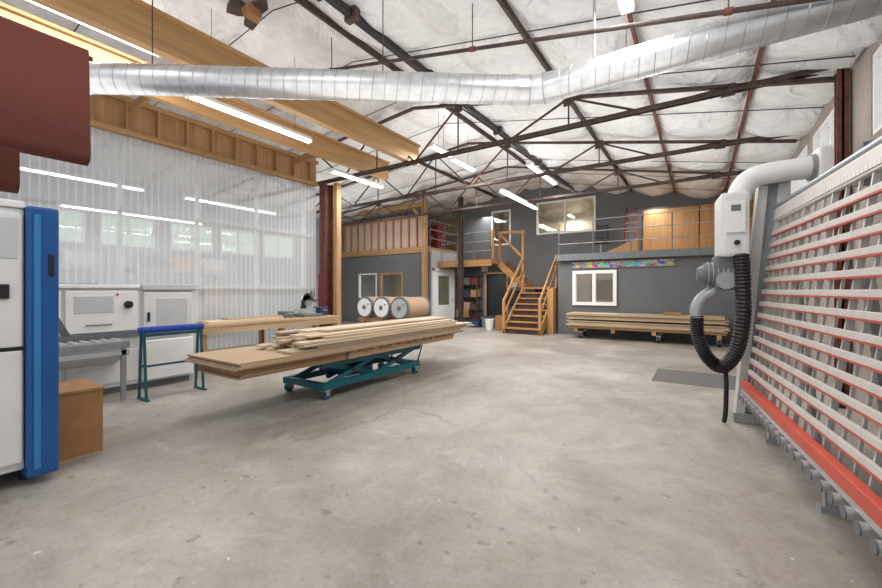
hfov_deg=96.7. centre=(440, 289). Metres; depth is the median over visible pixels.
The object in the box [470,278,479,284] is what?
carton
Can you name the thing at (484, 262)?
trim
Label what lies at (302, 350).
plank
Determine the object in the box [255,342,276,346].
plank
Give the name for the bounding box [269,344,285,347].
plank
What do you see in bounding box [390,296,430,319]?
drum
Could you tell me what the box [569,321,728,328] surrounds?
plywood sheet
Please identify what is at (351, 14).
roof beam
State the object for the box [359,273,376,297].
window
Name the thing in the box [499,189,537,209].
strip light
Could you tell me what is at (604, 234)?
office chair
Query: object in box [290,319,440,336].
plank
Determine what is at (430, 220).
guard railing
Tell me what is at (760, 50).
steel beam
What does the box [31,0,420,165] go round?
timber beam
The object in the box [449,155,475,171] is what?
strip light
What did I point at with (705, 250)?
trim
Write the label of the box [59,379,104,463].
storage box
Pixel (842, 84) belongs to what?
steel column
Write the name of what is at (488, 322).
bucket
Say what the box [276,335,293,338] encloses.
plank
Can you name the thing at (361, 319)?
rack
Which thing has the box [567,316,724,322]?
plywood sheet
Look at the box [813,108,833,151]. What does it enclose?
window
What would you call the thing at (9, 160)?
belt
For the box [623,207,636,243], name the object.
step ladder
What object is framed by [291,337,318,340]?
plank
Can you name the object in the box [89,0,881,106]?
spiral duct
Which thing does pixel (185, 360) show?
board
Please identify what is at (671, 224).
guard railing
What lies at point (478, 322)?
storage tote
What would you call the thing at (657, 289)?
wall
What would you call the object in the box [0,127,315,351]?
wall partition
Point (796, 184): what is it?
window
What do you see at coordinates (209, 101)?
strip light
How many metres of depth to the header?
7.41 m
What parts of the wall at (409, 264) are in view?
plate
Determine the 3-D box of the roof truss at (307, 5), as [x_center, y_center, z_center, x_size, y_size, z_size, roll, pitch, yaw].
[0.029,-3.837,8.037,0.040,0.116,15.450,0,0,33]
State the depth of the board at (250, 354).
4.40 m
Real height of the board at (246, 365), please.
0.017 m
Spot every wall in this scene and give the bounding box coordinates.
[316,217,395,314]
[341,216,430,322]
[396,199,612,304]
[431,250,457,315]
[463,185,722,327]
[558,255,735,343]
[772,34,881,428]
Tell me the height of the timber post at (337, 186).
4.030 m
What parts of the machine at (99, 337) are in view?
hood door, panel, pressure arm, frame rail, door handle, guide rail, hood door, panel, frame leg, door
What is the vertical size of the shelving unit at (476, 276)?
2.000 m
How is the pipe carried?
hanging from the ceiling
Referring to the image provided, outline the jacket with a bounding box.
[505,289,518,304]
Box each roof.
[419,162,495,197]
[431,247,456,253]
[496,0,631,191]
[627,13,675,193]
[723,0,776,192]
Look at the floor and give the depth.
2.75 m
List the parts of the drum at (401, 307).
lid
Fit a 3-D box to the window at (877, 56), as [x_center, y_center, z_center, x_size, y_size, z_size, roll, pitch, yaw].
[4.137,-2.025,3.441,0.100,0.850,1.500,0,0,33]
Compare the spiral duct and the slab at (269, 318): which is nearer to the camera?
the spiral duct
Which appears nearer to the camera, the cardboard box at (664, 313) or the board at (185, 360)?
the board at (185, 360)
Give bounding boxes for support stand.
[137,323,206,401]
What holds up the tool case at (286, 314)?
on the workbench
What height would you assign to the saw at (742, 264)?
2.740 m
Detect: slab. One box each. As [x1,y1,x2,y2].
[197,317,283,323]
[221,315,282,319]
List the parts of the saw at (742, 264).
hose spout, motor, blade, support rail, support rail, support rail, support rail, support rail, support rail, support rail, support rail, support rail, support rail, support rail, support rail, support rail, header rail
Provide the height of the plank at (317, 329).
0.023 m
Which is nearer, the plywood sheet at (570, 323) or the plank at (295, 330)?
the plank at (295, 330)
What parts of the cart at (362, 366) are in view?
scissor arm, scissor arm, frame, scissor arm, deck frame, scissor arm, scissor arm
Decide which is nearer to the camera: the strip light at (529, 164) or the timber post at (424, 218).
the strip light at (529, 164)
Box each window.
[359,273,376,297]
[380,273,402,296]
[491,209,510,245]
[536,196,595,234]
[572,270,616,305]
[791,145,806,193]
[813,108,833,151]
[873,43,881,134]
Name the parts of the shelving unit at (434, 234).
door, door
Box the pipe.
[329,0,825,69]
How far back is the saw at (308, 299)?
8.83 m
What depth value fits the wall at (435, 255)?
15.82 m
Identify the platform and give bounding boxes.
[472,260,509,266]
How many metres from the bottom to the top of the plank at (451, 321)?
0.026 m
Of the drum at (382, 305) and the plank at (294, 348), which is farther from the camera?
the drum at (382, 305)
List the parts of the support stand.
leg, leg, rail, rail, rail, leg, leg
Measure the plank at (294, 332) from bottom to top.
0.026 m
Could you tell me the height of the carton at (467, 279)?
0.293 m
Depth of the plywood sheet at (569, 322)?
10.34 m
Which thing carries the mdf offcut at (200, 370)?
on the cart at (362, 366)
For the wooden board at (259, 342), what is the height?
0.030 m
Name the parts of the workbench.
leg, leg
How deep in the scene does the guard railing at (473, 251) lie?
14.78 m
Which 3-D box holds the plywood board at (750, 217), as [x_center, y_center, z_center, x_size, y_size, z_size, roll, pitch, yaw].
[8.346,-1.575,11.069,0.850,0.950,0.270,0,0,33]
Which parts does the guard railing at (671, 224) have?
post, post, post, rail, rail, rail, post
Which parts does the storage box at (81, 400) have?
lid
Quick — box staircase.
[492,229,557,335]
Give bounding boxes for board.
[183,331,462,371]
[186,328,460,365]
[186,330,463,369]
[189,330,458,366]
[194,342,270,352]
[346,333,453,358]
[571,258,676,268]
[643,205,698,249]
[700,200,753,247]
[750,217,752,238]
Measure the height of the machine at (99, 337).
1.500 m
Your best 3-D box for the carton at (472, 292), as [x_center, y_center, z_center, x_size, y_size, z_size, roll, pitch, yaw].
[1.405,0.133,16.101,0.270,0.292,0.380,0,0,33]
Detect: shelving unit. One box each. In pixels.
[428,225,445,249]
[455,275,482,318]
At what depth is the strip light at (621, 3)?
3.98 m
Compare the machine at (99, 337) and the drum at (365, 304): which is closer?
the machine at (99, 337)
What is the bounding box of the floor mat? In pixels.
[651,368,735,389]
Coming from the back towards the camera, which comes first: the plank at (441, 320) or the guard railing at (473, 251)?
the guard railing at (473, 251)
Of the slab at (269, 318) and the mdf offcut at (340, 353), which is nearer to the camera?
the mdf offcut at (340, 353)
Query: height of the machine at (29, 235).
2.030 m
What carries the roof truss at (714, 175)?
attached to the ceiling
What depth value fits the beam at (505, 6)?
5.48 m
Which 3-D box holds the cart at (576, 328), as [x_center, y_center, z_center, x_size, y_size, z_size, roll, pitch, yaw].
[5.541,1.219,10.810,3.750,0.359,0.850,0,0,33]
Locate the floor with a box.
[0,321,881,587]
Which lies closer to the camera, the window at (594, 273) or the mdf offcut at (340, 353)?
the mdf offcut at (340, 353)
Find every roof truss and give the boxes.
[294,0,556,187]
[303,69,835,183]
[316,136,796,212]
[333,166,744,226]
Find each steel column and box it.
[318,183,332,326]
[458,196,462,321]
[834,68,849,408]
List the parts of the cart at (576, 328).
rail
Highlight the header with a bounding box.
[90,94,318,186]
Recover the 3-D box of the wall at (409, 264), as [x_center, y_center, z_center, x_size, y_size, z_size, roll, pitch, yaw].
[-2.469,-0.755,16.457,4.960,4.310,0.160,0,0,33]
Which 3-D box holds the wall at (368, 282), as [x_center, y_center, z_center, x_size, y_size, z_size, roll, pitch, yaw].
[-7.281,-0.975,13.845,0.200,4.750,17.500,0,0,33]
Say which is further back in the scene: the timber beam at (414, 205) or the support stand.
the timber beam at (414, 205)
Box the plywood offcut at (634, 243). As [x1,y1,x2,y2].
[608,238,638,251]
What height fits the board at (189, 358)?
0.017 m
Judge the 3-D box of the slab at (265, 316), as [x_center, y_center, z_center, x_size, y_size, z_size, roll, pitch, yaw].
[-3.735,0.544,7.823,0.250,0.029,1.150,0,0,33]
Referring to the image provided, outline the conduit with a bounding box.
[851,47,865,64]
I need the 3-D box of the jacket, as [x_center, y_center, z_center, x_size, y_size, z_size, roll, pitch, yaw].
[2.807,0.282,15.429,0.649,0.635,0.147,0,0,33]
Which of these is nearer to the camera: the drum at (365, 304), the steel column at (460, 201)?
the drum at (365, 304)
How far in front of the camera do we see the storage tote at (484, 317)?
14.49 m
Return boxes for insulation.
[226,0,267,30]
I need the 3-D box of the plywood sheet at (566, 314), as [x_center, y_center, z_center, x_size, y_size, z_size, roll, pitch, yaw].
[5.468,0.711,10.793,3.770,0.024,0.880,0,0,33]
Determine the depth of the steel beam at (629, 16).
6.28 m
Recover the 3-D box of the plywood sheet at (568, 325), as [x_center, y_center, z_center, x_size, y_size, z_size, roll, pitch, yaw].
[5.531,1.027,10.786,3.770,0.024,0.880,0,0,33]
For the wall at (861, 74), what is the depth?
4.54 m
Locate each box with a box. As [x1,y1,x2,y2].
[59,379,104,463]
[663,312,681,315]
[810,145,833,181]
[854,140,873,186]
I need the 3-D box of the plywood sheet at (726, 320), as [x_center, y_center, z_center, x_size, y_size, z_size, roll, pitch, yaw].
[5.566,0.765,10.777,3.770,0.024,0.877,0,0,33]
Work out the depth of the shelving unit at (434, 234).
16.02 m
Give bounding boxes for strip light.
[26,0,159,57]
[185,9,311,143]
[329,168,383,188]
[428,111,452,157]
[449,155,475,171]
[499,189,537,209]
[525,144,557,184]
[617,0,634,15]
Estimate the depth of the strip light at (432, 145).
8.42 m
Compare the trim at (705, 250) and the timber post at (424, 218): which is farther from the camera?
the timber post at (424, 218)
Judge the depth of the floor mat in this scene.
6.18 m
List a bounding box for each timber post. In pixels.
[334,183,340,324]
[412,199,427,316]
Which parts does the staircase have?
newel post, newel post, newel post, handrail, handrail, handrail, rail, newel post, newel post, handrail, rail, panel, newel post, landing post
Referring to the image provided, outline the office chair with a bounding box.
[594,225,608,252]
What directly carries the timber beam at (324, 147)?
attached to the ceiling
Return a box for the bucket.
[485,319,493,329]
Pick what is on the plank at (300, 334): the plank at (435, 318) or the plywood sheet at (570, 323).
the plank at (435, 318)
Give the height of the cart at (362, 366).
0.500 m
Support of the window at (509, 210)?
in the wall at (544, 247)
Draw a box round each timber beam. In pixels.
[0,1,389,179]
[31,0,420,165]
[341,202,421,218]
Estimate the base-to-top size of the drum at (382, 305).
0.670 m
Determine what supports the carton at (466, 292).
on the shelving unit at (476, 276)
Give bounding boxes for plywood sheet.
[565,323,723,331]
[566,314,724,319]
[566,319,725,327]
[567,312,724,318]
[567,315,724,320]
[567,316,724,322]
[568,325,727,332]
[569,316,728,321]
[569,318,728,324]
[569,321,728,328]
[569,322,727,329]
[570,323,729,330]
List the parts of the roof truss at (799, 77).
gusset plate, gusset plate, gusset plate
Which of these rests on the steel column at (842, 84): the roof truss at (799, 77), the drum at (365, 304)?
the roof truss at (799, 77)
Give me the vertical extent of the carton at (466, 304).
0.277 m
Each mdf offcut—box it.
[199,358,345,380]
[201,354,345,374]
[202,356,346,377]
[208,353,345,372]
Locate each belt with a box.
[0,16,92,165]
[0,149,19,193]
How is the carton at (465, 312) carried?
on the storage tote at (455, 318)
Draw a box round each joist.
[129,96,151,111]
[295,154,317,163]
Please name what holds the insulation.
hanging from the ceiling
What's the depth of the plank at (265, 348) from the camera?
4.75 m
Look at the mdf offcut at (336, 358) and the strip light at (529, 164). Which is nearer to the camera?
the mdf offcut at (336, 358)
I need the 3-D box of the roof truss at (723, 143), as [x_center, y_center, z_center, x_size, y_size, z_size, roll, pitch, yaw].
[-0.159,-3.172,10.765,14.886,1.320,0.100,0,0,33]
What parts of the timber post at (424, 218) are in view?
post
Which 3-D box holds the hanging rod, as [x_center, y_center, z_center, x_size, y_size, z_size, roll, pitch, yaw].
[1.572,-2.740,4.019,0.028,0.720,0.027,0,0,33]
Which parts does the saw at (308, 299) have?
arm, blade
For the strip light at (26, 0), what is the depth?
4.76 m
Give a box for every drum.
[357,296,390,317]
[373,296,405,318]
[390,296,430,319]
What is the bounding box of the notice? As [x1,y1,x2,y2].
[481,267,487,271]
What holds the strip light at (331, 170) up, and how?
hanging from the roof truss at (799, 77)
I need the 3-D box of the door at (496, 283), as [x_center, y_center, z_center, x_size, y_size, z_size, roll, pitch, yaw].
[2.291,0.340,15.918,1.020,2.120,0.220,0,0,33]
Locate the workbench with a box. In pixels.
[194,315,340,368]
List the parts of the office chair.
seat, backrest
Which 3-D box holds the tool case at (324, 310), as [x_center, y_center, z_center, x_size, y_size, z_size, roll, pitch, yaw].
[-2.844,0.500,9.277,0.318,0.200,0.220,0,0,33]
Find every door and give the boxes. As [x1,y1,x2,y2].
[432,268,454,319]
[485,272,508,315]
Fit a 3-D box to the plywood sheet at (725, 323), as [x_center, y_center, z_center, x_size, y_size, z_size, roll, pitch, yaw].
[5.531,0.819,10.757,3.770,0.024,0.880,0,0,33]
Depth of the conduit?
4.33 m
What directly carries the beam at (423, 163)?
attached to the ceiling
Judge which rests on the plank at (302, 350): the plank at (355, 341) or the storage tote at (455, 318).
the plank at (355, 341)
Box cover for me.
[59,284,139,288]
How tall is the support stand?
0.925 m
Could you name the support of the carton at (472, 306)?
on the shelving unit at (476, 276)
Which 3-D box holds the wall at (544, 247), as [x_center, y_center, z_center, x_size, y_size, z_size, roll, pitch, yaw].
[5.043,-1.325,14.133,10.140,5.450,0.150,0,0,33]
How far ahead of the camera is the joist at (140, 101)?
6.31 m
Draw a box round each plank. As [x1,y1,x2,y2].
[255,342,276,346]
[264,346,290,349]
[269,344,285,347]
[274,332,295,335]
[275,316,436,333]
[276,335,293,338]
[276,338,304,342]
[276,347,300,352]
[283,324,474,354]
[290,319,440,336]
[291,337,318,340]
[293,322,455,344]
[297,322,471,347]
[299,317,434,332]
[302,319,451,337]
[310,324,465,347]
[318,317,447,331]
[319,320,456,338]
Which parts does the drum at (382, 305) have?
lid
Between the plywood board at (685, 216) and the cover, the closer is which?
the cover
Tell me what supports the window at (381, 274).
in the wall at (409, 264)
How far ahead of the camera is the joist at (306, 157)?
8.99 m
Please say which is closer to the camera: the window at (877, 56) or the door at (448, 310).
the window at (877, 56)
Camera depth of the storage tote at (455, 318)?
15.20 m
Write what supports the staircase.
on the floor
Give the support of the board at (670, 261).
attached to the wall at (657, 289)
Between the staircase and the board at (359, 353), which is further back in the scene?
the staircase
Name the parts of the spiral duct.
hanger rod, hanger rod, hanger rod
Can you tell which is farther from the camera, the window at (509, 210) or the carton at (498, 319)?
the window at (509, 210)
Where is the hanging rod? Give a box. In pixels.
[593,0,595,57]
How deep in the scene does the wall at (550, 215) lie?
16.16 m
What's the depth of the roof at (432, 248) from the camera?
15.79 m
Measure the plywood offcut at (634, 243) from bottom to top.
0.450 m
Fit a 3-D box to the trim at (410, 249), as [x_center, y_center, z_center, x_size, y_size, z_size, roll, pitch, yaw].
[-2.504,-1.570,16.348,5.020,0.220,0.060,0,0,33]
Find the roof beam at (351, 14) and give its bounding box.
[316,0,573,190]
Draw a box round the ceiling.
[0,0,881,224]
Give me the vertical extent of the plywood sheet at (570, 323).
0.024 m
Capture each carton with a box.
[456,309,468,316]
[464,277,469,284]
[464,290,469,296]
[464,302,473,308]
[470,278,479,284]
[470,290,479,296]
[470,304,479,308]
[495,315,507,330]
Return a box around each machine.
[0,198,58,479]
[59,282,196,400]
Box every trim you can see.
[341,246,430,257]
[438,259,491,267]
[556,247,714,260]
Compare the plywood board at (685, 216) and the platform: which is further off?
the platform
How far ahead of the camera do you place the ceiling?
6.11 m
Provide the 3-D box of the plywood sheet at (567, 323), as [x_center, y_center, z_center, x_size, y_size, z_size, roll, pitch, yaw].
[5.457,1.000,10.803,3.770,0.024,0.880,0,0,33]
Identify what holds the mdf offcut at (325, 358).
on the mdf offcut at (336, 358)
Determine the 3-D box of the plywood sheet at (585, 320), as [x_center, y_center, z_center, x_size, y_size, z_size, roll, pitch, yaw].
[5.485,0.892,10.796,3.770,0.024,0.880,0,0,33]
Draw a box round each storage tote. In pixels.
[454,317,471,321]
[466,318,481,327]
[481,315,494,327]
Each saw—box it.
[294,291,322,316]
[689,135,881,555]
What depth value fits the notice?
16.17 m
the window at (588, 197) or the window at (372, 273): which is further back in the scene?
the window at (372, 273)
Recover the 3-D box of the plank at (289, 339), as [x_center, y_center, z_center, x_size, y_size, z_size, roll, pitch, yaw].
[-0.955,0.621,6.207,0.155,0.027,3.586,0,0,33]
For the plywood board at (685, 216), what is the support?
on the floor
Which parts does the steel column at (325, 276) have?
plate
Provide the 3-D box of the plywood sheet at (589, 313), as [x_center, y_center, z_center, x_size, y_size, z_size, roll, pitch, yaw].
[5.492,0.684,10.814,3.770,0.024,0.880,0,0,33]
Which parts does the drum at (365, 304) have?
lid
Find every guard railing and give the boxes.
[430,220,457,248]
[441,231,491,260]
[558,204,753,254]
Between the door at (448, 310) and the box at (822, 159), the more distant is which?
the door at (448, 310)
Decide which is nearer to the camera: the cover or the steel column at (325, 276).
the cover
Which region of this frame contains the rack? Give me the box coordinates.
[358,317,396,322]
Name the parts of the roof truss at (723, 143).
gusset plate, gusset plate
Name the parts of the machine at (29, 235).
door, door, blue panel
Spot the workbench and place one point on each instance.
(262, 325)
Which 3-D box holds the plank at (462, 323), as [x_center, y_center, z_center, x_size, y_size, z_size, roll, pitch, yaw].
[-0.527,0.651,6.176,0.140,0.023,3.961,0,0,33]
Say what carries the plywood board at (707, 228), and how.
on the floor
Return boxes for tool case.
[278,311,293,317]
[313,307,327,315]
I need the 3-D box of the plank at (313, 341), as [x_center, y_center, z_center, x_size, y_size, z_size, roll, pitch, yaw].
[-0.726,0.621,5.962,0.155,0.026,3.415,0,0,33]
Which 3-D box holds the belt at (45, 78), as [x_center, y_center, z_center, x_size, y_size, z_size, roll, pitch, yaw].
[-3.267,-1.495,2.675,0.170,0.950,1.370,0,0,33]
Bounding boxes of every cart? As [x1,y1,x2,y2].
[283,345,422,399]
[569,326,726,346]
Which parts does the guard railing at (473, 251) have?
rail, rail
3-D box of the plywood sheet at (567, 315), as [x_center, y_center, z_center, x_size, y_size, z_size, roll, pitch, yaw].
[5.505,0.738,10.830,3.770,0.024,0.856,0,0,33]

